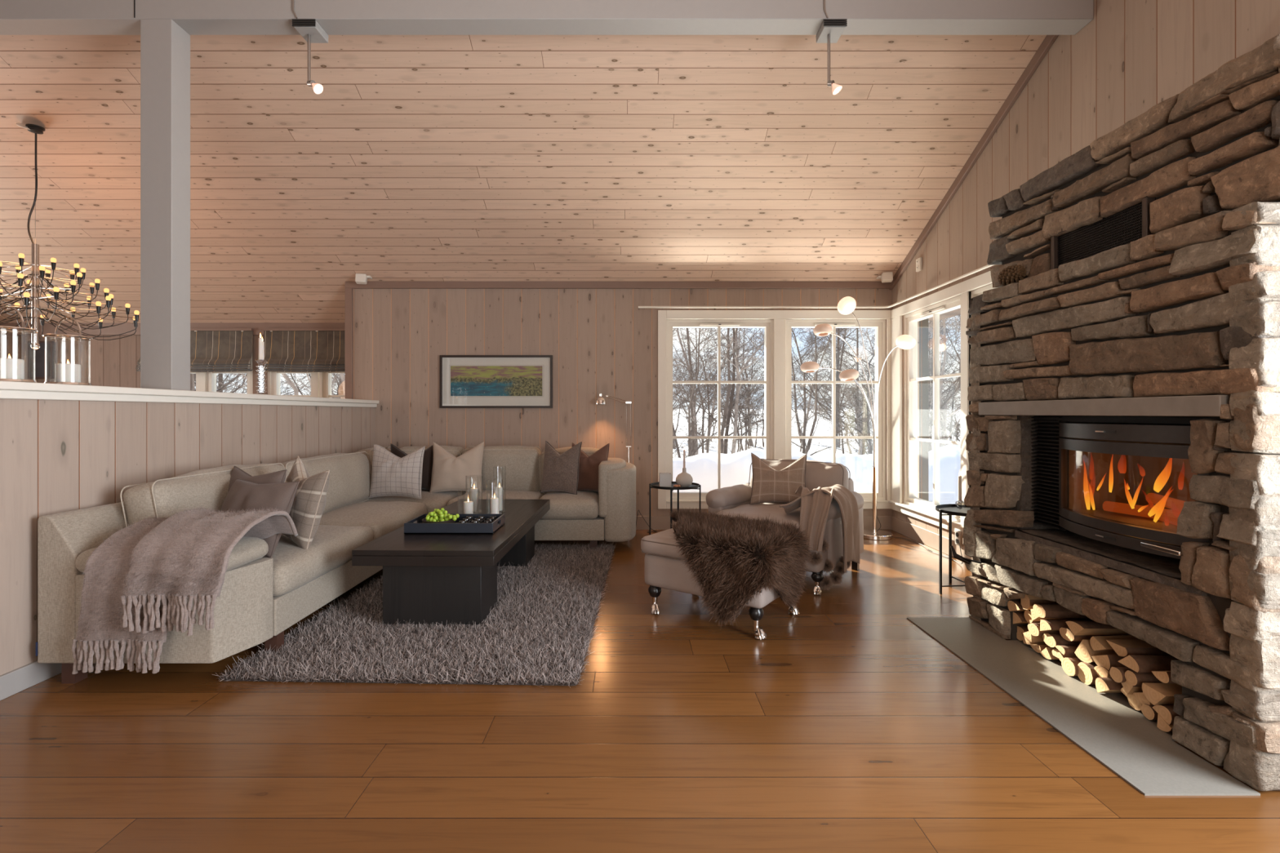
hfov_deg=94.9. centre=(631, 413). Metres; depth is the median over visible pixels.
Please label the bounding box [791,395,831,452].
bare shrub
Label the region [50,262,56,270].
socket
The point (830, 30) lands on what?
spotlight
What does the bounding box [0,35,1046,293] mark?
ceiling
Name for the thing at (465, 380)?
print
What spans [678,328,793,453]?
bare tree
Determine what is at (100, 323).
socket
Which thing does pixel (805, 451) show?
bare tree
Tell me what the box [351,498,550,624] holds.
coffee table
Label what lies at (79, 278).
socket
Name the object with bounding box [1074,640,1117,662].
log
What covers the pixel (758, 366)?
bare tree
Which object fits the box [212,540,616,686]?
shag rug
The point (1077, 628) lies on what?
log
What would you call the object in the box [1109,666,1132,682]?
log
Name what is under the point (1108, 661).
log
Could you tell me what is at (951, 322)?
bare tree
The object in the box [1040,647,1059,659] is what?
log
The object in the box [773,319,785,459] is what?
trim
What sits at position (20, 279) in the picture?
socket
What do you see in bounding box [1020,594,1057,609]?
log
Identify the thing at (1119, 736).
floor plate
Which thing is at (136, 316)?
socket
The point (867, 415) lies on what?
bare tree
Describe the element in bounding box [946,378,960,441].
bare shrub
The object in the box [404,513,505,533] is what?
serving tray
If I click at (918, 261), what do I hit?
wall outlet
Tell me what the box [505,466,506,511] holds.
glass
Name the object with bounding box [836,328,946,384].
bare tree
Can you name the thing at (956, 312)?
eave
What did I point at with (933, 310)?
air vent
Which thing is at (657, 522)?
baseboard
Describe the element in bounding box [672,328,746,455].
bare tree
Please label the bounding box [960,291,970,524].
trim
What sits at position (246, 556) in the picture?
cushion
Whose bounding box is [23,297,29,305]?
socket
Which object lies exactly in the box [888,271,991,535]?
trim
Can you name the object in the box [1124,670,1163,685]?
log
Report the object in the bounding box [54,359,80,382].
pillar candle
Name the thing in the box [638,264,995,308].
curtain rod
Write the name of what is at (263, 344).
taper candle
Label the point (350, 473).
cushion
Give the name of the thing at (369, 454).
cushion
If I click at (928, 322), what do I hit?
bare tree
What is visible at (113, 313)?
socket
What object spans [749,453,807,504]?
cushion
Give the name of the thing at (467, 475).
glass
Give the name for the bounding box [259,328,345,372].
blind
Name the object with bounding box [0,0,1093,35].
ceiling beam
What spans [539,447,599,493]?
cushion
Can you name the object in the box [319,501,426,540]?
seat cushion
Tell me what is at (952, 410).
bare tree
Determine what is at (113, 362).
wall
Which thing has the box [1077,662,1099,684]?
log
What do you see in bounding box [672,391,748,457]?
bare shrub
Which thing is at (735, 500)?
armchair
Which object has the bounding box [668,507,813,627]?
sheepskin
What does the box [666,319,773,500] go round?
window
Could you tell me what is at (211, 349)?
blind
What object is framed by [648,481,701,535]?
side table
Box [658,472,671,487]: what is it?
candle
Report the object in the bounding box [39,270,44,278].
socket
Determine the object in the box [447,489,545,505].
seat cushion
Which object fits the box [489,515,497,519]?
block
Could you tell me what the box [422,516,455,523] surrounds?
fruit bowl
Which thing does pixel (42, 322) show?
socket
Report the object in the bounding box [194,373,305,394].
bare tree
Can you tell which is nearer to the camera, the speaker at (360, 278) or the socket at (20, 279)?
the socket at (20, 279)
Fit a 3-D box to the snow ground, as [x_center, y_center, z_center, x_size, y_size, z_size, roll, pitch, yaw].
[0.000,0.654,18.475,80.000,2.109,96.950,0,0,0]
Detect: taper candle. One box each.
[258,333,262,362]
[260,337,264,364]
[683,447,685,467]
[958,470,961,501]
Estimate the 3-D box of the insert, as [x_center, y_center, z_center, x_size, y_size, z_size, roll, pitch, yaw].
[2.209,0.291,2.542,0.502,0.558,0.985,0,0,0]
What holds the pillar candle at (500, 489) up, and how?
in the glass at (505, 466)
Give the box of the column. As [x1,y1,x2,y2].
[140,18,190,391]
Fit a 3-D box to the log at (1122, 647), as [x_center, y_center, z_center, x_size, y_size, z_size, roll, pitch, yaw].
[2.210,0.984,2.453,0.372,0.049,0.115,0,0,0]
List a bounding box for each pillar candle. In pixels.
[0,353,24,379]
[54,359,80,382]
[462,497,473,513]
[470,484,478,511]
[490,494,498,513]
[496,484,502,511]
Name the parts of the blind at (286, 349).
head rail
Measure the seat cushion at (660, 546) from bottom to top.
0.159 m
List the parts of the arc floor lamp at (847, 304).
lamp shade, lamp shade, arm, lamp shade, lamp shade, arm, arm, arm, arm, lamp shade, cord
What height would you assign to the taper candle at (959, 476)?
0.208 m
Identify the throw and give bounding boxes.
[71,504,297,674]
[778,484,859,590]
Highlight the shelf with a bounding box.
[1013,528,1207,595]
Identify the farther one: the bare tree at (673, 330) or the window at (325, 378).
the bare tree at (673, 330)
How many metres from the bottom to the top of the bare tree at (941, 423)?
7.211 m
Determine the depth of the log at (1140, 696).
2.33 m
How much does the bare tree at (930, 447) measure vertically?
9.427 m
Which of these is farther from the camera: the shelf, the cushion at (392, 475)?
the cushion at (392, 475)
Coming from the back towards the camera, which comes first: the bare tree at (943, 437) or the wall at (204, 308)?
the bare tree at (943, 437)
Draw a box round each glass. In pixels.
[457,488,479,513]
[465,475,479,501]
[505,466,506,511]
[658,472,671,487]
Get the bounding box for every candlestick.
[254,359,266,394]
[256,360,267,394]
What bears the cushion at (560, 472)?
on the sofa
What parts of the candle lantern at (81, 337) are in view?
handle, glass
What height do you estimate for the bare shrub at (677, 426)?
2.100 m
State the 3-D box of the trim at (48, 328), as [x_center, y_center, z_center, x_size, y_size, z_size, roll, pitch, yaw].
[-5.213,-0.980,6.755,4.573,0.160,0.030,0,0,0]
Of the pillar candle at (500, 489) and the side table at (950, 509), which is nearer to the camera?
the side table at (950, 509)
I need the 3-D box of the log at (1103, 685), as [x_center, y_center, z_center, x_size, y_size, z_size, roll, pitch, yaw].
[2.179,1.157,2.482,0.379,0.073,0.080,0,0,0]
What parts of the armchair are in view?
arm, arm panel, leg, arm panel, arm, frame, leg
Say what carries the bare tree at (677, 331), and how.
on the snow ground
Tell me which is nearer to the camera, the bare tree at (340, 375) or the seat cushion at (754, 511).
the seat cushion at (754, 511)
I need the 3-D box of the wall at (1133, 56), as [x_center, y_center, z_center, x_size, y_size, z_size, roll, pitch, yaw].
[2.785,-1.247,1.225,0.170,4.894,10.050,0,0,0]
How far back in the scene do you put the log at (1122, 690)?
2.43 m
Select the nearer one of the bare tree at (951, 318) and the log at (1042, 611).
the log at (1042, 611)
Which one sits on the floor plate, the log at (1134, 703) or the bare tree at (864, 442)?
the log at (1134, 703)
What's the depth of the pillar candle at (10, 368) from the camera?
2.57 m
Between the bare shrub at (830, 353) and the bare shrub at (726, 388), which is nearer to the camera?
the bare shrub at (726, 388)
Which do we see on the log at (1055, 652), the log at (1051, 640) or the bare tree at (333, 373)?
the log at (1051, 640)
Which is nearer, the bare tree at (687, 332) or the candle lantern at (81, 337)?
the candle lantern at (81, 337)
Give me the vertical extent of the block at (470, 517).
0.047 m
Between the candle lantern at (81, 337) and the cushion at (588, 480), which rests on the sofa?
the cushion at (588, 480)
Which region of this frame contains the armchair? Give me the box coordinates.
[706,458,863,595]
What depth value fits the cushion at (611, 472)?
5.05 m
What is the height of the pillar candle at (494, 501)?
0.148 m
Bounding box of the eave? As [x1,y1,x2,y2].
[928,307,960,320]
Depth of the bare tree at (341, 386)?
13.20 m
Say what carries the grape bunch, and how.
in the fruit bowl
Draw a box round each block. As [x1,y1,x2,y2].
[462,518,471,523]
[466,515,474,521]
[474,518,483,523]
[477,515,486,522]
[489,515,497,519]
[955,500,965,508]
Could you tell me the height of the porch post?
2.900 m
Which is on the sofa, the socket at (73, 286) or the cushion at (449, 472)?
the cushion at (449, 472)
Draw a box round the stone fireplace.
[950,33,1279,791]
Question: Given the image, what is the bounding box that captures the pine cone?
[997,264,1026,285]
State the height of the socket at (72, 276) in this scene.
0.052 m
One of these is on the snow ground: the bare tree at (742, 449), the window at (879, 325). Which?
the bare tree at (742, 449)
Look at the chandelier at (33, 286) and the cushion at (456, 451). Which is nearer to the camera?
the chandelier at (33, 286)
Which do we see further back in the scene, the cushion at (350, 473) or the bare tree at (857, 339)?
the bare tree at (857, 339)
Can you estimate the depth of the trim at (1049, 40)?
4.49 m
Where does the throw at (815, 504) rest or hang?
on the armchair
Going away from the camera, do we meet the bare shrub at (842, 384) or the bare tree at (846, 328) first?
the bare shrub at (842, 384)
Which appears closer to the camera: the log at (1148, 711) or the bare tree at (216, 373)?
the log at (1148, 711)
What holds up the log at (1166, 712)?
on the log at (1162, 725)
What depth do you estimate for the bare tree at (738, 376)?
13.85 m
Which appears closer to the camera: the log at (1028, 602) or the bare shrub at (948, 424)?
the log at (1028, 602)
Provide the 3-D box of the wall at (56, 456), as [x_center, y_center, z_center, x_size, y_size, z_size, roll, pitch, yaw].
[-2.730,0.569,2.040,0.160,1.262,8.080,0,0,0]
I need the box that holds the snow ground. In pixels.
[672,408,960,457]
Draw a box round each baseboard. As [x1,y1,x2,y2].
[0,660,61,700]
[635,515,891,529]
[891,515,973,559]
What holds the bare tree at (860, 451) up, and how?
on the snow ground
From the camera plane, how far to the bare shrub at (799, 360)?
17.83 m
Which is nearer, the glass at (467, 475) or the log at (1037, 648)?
the log at (1037, 648)
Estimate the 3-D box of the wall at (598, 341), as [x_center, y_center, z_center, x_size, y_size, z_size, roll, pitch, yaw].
[-0.029,-0.080,6.165,5.797,2.560,0.170,0,0,0]
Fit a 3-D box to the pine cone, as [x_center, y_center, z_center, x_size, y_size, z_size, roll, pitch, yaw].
[2.020,-0.733,3.121,0.101,0.106,0.171,0,0,0]
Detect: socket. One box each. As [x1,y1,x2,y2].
[17,277,22,286]
[18,257,24,266]
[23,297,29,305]
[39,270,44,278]
[40,319,44,325]
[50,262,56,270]
[53,291,58,299]
[70,274,74,279]
[71,284,75,293]
[74,267,79,275]
[76,276,81,284]
[80,271,85,279]
[89,286,93,293]
[95,283,99,290]
[96,306,101,313]
[97,321,102,328]
[106,300,111,307]
[111,311,115,318]
[125,307,129,314]
[134,314,138,321]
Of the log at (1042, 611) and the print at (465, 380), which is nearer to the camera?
the log at (1042, 611)
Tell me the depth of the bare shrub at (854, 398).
22.65 m
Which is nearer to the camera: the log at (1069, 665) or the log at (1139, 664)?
the log at (1139, 664)
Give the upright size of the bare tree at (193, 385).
9.312 m
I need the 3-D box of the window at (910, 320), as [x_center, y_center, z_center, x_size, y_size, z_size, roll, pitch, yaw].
[2.772,-0.037,5.330,0.135,1.875,1.060,0,0,0]
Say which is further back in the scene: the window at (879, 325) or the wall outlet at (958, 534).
the window at (879, 325)
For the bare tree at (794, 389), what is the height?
8.559 m
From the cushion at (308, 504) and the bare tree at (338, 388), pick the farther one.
the bare tree at (338, 388)
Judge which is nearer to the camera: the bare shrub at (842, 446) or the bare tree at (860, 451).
the bare tree at (860, 451)
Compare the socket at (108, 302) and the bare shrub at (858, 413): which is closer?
the socket at (108, 302)
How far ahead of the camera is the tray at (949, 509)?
3.99 m
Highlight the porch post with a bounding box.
[919,318,928,500]
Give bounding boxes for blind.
[135,328,253,372]
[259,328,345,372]
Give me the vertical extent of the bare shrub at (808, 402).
2.476 m
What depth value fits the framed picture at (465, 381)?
6.06 m
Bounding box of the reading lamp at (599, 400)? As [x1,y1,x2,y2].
[595,393,657,532]
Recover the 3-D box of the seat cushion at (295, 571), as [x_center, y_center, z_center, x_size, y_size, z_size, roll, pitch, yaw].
[-2.038,0.831,3.417,0.676,0.235,1.074,0,0,0]
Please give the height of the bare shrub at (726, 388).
2.322 m
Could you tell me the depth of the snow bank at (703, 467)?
8.10 m
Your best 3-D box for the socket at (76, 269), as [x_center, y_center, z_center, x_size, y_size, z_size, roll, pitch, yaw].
[-4.166,-1.066,4.414,0.026,0.052,0.027,0,0,0]
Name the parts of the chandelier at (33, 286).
arm, arm, arm, arm, arm, bulb, bulb, bulb, cord, stem, bulb, bulb, arm, bulb, arm, arm, arm, arm, arm, arm, arm, arm, arm, arm, arm, bulb, arm, arm, bulb, bulb, bulb, arm, arm, arm, bulb, bulb, bulb, bulb, bulb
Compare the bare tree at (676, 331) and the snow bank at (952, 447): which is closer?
the snow bank at (952, 447)
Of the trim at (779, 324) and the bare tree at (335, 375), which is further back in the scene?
the bare tree at (335, 375)
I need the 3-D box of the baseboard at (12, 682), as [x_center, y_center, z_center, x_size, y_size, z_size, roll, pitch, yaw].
[-2.641,1.150,2.040,0.018,0.100,8.080,0,0,0]
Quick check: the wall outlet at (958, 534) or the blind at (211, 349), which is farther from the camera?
the blind at (211, 349)
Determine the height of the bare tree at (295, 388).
5.462 m
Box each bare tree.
[190,373,247,392]
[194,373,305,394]
[194,373,309,395]
[218,373,345,398]
[229,373,342,395]
[236,373,343,398]
[280,373,345,395]
[281,373,345,395]
[308,373,344,395]
[672,328,704,410]
[672,328,735,457]
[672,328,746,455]
[672,328,749,454]
[672,328,764,449]
[672,328,764,453]
[672,328,813,453]
[672,329,713,409]
[672,331,717,448]
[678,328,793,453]
[686,328,764,453]
[696,328,795,450]
[702,328,796,446]
[729,328,866,455]
[743,328,845,443]
[749,328,865,442]
[756,328,955,449]
[791,328,863,448]
[791,328,933,442]
[792,328,875,435]
[793,322,952,454]
[795,314,960,451]
[821,316,958,454]
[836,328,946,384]
[840,333,875,432]
[864,315,960,434]
[865,333,959,444]
[870,318,959,429]
[871,321,959,435]
[928,315,960,446]
[928,315,960,447]
[928,320,960,445]
[939,326,960,393]
[945,322,960,350]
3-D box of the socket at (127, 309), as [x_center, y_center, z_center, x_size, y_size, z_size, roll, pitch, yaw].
[-4.014,-0.816,4.685,0.026,0.052,0.027,0,0,0]
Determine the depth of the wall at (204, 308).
6.50 m
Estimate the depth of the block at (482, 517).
3.82 m
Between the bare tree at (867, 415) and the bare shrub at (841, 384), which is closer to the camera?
the bare tree at (867, 415)
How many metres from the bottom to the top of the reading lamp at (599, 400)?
1.401 m
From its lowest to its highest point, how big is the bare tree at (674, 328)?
6.152 m
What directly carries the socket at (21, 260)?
attached to the chandelier at (33, 286)
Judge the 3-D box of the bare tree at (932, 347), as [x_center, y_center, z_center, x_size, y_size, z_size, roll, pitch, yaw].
[5.391,0.169,13.025,3.049,2.994,2.680,0,0,39]
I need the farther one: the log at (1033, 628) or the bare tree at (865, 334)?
the bare tree at (865, 334)
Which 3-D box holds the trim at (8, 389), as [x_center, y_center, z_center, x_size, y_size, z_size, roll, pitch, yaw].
[-2.728,-0.099,2.039,0.245,0.073,8.078,0,0,0]
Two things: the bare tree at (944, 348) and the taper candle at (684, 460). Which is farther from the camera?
the bare tree at (944, 348)
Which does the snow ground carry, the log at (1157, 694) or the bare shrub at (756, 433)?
the bare shrub at (756, 433)
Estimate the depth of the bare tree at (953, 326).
10.32 m
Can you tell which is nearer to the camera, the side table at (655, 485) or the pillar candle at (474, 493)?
the pillar candle at (474, 493)
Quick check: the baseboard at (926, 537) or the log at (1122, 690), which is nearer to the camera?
the log at (1122, 690)
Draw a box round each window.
[190,372,202,391]
[202,339,253,394]
[267,371,319,397]
[319,372,345,397]
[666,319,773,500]
[785,319,885,500]
[903,295,960,522]
[970,284,997,487]
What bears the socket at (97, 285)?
attached to the chandelier at (33, 286)
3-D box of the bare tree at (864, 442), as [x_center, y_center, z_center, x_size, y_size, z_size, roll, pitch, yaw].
[5.110,-0.100,13.228,3.308,3.494,3.055,0,0,-15]
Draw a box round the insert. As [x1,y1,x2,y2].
[1031,415,1208,559]
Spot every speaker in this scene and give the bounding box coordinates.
[355,273,372,284]
[875,271,893,282]
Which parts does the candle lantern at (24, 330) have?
handle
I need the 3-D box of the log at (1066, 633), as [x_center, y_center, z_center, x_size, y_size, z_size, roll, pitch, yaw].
[2.213,1.027,2.733,0.378,0.056,0.095,0,0,0]
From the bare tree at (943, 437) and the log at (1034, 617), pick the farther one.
the bare tree at (943, 437)
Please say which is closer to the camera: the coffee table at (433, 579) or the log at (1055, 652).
the log at (1055, 652)
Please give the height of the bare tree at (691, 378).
4.488 m
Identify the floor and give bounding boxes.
[0,529,1279,852]
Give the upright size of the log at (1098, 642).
0.068 m
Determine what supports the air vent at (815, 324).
attached to the window at (879, 325)
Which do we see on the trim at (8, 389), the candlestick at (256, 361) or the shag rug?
the candlestick at (256, 361)
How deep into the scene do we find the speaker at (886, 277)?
5.90 m
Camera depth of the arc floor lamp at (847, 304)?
5.63 m
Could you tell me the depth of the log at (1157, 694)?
2.24 m
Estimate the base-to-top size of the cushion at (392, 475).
0.458 m
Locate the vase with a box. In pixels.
[675,467,693,487]
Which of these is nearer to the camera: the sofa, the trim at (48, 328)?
the sofa
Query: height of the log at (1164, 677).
0.052 m
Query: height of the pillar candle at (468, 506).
0.130 m
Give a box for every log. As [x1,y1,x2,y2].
[1007,600,1026,611]
[1013,612,1039,623]
[1016,632,1022,640]
[1017,626,1028,635]
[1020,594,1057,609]
[1022,631,1044,642]
[1022,635,1045,644]
[1024,609,1039,622]
[1027,622,1060,635]
[1030,608,1090,621]
[1030,644,1050,653]
[1032,604,1088,618]
[1040,618,1095,631]
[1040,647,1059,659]
[1042,633,1080,647]
[1051,648,1078,660]
[1055,645,1078,655]
[1059,627,1126,641]
[1061,657,1083,675]
[1066,621,1132,635]
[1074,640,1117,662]
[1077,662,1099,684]
[1089,635,1140,651]
[1091,654,1128,670]
[1093,666,1111,677]
[1095,677,1123,693]
[1106,639,1170,657]
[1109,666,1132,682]
[1117,655,1179,672]
[1120,680,1142,694]
[1120,687,1127,697]
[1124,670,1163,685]
[1127,693,1142,711]
[1133,692,1153,705]
[1141,703,1158,720]
[1142,683,1182,705]
[1151,671,1176,684]
[1152,704,1182,724]
[1156,714,1173,732]
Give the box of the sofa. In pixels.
[35,445,635,684]
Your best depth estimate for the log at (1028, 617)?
2.99 m
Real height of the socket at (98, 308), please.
0.052 m
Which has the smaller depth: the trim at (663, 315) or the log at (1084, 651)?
the log at (1084, 651)
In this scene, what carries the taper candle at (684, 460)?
on the vase
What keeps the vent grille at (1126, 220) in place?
attached to the stone fireplace
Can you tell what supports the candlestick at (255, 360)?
on the trim at (8, 389)
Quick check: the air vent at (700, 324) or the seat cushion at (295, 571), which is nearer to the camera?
the seat cushion at (295, 571)
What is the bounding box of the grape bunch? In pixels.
[425,507,459,521]
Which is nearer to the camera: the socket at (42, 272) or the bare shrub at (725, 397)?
the socket at (42, 272)
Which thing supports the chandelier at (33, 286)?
hanging from the ceiling
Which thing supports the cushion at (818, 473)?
on the armchair
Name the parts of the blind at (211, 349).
head rail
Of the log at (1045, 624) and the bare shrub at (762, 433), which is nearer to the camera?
the log at (1045, 624)
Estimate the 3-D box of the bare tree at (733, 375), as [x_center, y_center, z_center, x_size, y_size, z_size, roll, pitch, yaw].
[2.611,-1.784,14.417,3.838,6.872,3.786,0,0,-25]
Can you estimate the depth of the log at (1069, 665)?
2.66 m
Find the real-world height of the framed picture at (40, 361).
0.430 m
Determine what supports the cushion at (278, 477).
on the sofa
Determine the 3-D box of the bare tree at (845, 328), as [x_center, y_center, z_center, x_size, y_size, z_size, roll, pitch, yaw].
[9.513,-3.450,24.622,5.070,9.280,4.857,0,0,-35]
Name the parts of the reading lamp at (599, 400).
lamp shade, rod, rod, cord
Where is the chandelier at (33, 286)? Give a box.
[0,122,139,349]
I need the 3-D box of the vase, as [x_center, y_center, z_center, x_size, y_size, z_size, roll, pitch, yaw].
[0.472,0.571,5.240,0.154,0.168,0.154,0,0,0]
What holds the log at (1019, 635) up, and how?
on the floor plate
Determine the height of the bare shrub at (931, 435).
3.886 m
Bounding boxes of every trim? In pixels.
[0,322,345,335]
[0,381,379,407]
[133,0,135,17]
[345,281,890,288]
[345,288,353,399]
[657,310,890,509]
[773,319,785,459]
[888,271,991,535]
[889,35,1058,289]
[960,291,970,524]
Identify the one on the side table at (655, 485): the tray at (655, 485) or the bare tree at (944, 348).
the tray at (655, 485)
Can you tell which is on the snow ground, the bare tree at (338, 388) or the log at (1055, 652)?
the bare tree at (338, 388)
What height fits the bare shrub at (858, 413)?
2.582 m
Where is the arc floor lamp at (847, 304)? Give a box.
[800,296,963,564]
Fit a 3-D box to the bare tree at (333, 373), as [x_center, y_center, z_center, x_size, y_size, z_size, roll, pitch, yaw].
[-7.018,-1.377,13.716,3.375,6.042,3.329,0,0,-11]
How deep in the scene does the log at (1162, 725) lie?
2.20 m
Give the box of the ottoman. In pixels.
[640,528,799,639]
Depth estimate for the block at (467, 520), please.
3.74 m
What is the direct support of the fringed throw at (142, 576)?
on the sofa
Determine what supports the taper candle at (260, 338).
on the candlestick at (255, 360)
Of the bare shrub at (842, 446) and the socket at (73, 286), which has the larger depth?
the bare shrub at (842, 446)
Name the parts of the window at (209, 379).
sash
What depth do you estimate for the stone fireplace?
2.18 m
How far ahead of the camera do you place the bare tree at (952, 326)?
16.07 m
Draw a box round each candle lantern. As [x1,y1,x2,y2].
[0,306,38,382]
[42,316,93,385]
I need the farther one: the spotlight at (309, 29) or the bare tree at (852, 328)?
the bare tree at (852, 328)
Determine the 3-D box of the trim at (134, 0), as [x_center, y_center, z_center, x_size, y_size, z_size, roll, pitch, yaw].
[-2.897,-2.445,3.429,0.005,0.270,0.003,0,0,0]
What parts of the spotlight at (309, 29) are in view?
rod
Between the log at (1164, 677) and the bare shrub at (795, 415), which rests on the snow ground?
the bare shrub at (795, 415)
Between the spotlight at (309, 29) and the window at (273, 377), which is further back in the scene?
the window at (273, 377)
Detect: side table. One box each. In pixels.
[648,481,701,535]
[935,503,970,594]
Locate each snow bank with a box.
[672,448,960,504]
[929,444,960,451]
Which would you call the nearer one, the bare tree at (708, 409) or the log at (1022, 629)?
the log at (1022, 629)
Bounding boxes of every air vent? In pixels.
[699,323,739,325]
[814,323,855,325]
[919,306,945,316]
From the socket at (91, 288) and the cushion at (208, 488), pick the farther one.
the socket at (91, 288)
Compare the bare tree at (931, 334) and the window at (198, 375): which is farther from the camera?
the bare tree at (931, 334)
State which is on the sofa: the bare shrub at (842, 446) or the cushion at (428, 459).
the cushion at (428, 459)
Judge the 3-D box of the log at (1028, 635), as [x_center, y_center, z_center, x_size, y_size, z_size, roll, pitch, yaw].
[2.204,1.118,2.973,0.400,0.061,0.062,0,0,0]
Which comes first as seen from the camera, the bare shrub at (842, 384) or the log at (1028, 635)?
the log at (1028, 635)
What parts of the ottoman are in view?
leg, leg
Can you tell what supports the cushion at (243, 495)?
on the sofa
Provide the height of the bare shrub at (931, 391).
2.463 m
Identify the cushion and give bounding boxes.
[75,536,268,573]
[123,463,288,525]
[220,478,299,557]
[228,466,287,491]
[262,524,373,596]
[277,452,372,514]
[282,456,329,549]
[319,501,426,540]
[356,446,391,467]
[364,489,465,513]
[368,444,425,498]
[390,443,433,491]
[399,445,463,491]
[429,441,484,493]
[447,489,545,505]
[462,445,541,492]
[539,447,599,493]
[539,490,598,519]
[540,440,582,494]
[572,442,609,491]
[598,457,626,517]
[640,528,688,561]
[716,502,800,528]
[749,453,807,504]
[749,458,848,503]
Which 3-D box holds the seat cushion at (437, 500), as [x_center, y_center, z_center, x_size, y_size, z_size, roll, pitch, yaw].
[-1.981,0.831,5.395,0.786,0.228,0.834,0,0,0]
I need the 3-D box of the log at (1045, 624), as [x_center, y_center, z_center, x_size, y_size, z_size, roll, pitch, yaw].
[2.190,1.026,2.818,0.407,0.066,0.082,0,0,0]
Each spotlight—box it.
[292,0,328,93]
[815,0,847,94]
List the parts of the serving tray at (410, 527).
handle, handle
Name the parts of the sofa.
leg, frame, arm, leg, leg, arm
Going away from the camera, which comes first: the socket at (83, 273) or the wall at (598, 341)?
the socket at (83, 273)
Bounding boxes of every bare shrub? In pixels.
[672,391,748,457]
[672,395,717,457]
[693,383,764,453]
[704,397,755,441]
[711,384,764,450]
[715,401,821,449]
[739,360,814,441]
[742,378,800,447]
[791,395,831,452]
[792,380,871,453]
[794,363,860,453]
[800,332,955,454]
[800,352,869,426]
[817,398,871,444]
[818,383,873,454]
[825,388,873,453]
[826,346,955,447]
[830,384,873,453]
[839,383,874,441]
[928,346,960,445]
[929,338,960,439]
[929,391,960,438]
[929,397,960,441]
[932,384,960,433]
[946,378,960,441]
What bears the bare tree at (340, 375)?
on the snow ground
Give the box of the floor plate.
[906,617,1260,795]
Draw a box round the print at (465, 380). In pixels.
[450,365,542,395]
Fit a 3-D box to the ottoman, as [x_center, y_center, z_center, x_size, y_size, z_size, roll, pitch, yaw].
[0.548,0.957,3.538,0.830,0.484,0.628,0,0,37]
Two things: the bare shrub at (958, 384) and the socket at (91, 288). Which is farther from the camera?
the bare shrub at (958, 384)
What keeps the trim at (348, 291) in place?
attached to the wall at (598, 341)
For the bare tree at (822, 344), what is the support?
on the snow ground
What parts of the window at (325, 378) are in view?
frame, sash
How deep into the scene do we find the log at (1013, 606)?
3.07 m
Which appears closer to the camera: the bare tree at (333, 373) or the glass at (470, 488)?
the glass at (470, 488)
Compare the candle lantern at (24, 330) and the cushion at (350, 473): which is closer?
the candle lantern at (24, 330)
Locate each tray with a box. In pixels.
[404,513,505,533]
[650,481,699,489]
[935,503,970,516]
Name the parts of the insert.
louvre panel, panel, panel, door, handle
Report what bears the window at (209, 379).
in the wall at (113, 362)
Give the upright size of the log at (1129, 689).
0.056 m
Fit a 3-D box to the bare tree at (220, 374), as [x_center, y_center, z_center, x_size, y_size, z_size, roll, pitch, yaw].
[-9.087,-2.651,13.369,4.838,8.855,4.635,0,0,18]
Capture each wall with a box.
[0,293,345,322]
[0,335,267,394]
[0,398,375,675]
[353,288,892,515]
[892,0,1279,544]
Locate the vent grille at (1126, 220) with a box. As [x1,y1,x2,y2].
[1050,191,1158,269]
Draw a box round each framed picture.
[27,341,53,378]
[439,355,552,408]
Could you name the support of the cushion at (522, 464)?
on the sofa
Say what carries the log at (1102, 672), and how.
on the log at (1103, 685)
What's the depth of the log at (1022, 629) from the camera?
3.07 m
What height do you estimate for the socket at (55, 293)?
0.052 m
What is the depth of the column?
3.43 m
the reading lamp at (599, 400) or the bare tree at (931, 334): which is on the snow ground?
the bare tree at (931, 334)
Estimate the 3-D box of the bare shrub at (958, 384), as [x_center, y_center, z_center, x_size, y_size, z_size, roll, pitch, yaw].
[11.789,0.067,20.717,2.691,2.513,3.666,0,0,-32]
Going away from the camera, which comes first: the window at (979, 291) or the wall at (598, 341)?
the window at (979, 291)
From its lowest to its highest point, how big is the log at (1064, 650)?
0.036 m
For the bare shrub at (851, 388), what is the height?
2.217 m
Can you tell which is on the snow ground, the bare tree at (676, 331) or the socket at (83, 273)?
the bare tree at (676, 331)
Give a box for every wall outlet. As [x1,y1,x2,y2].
[915,257,922,271]
[955,529,963,546]
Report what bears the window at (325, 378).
in the wall at (113, 362)
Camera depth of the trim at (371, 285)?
6.05 m
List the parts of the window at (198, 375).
sash, frame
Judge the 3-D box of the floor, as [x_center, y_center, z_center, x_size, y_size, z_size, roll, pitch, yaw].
[-2.350,1.260,1.510,10.700,0.120,11.020,0,0,0]
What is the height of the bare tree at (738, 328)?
7.524 m
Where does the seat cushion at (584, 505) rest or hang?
on the sofa
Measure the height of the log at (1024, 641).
0.050 m

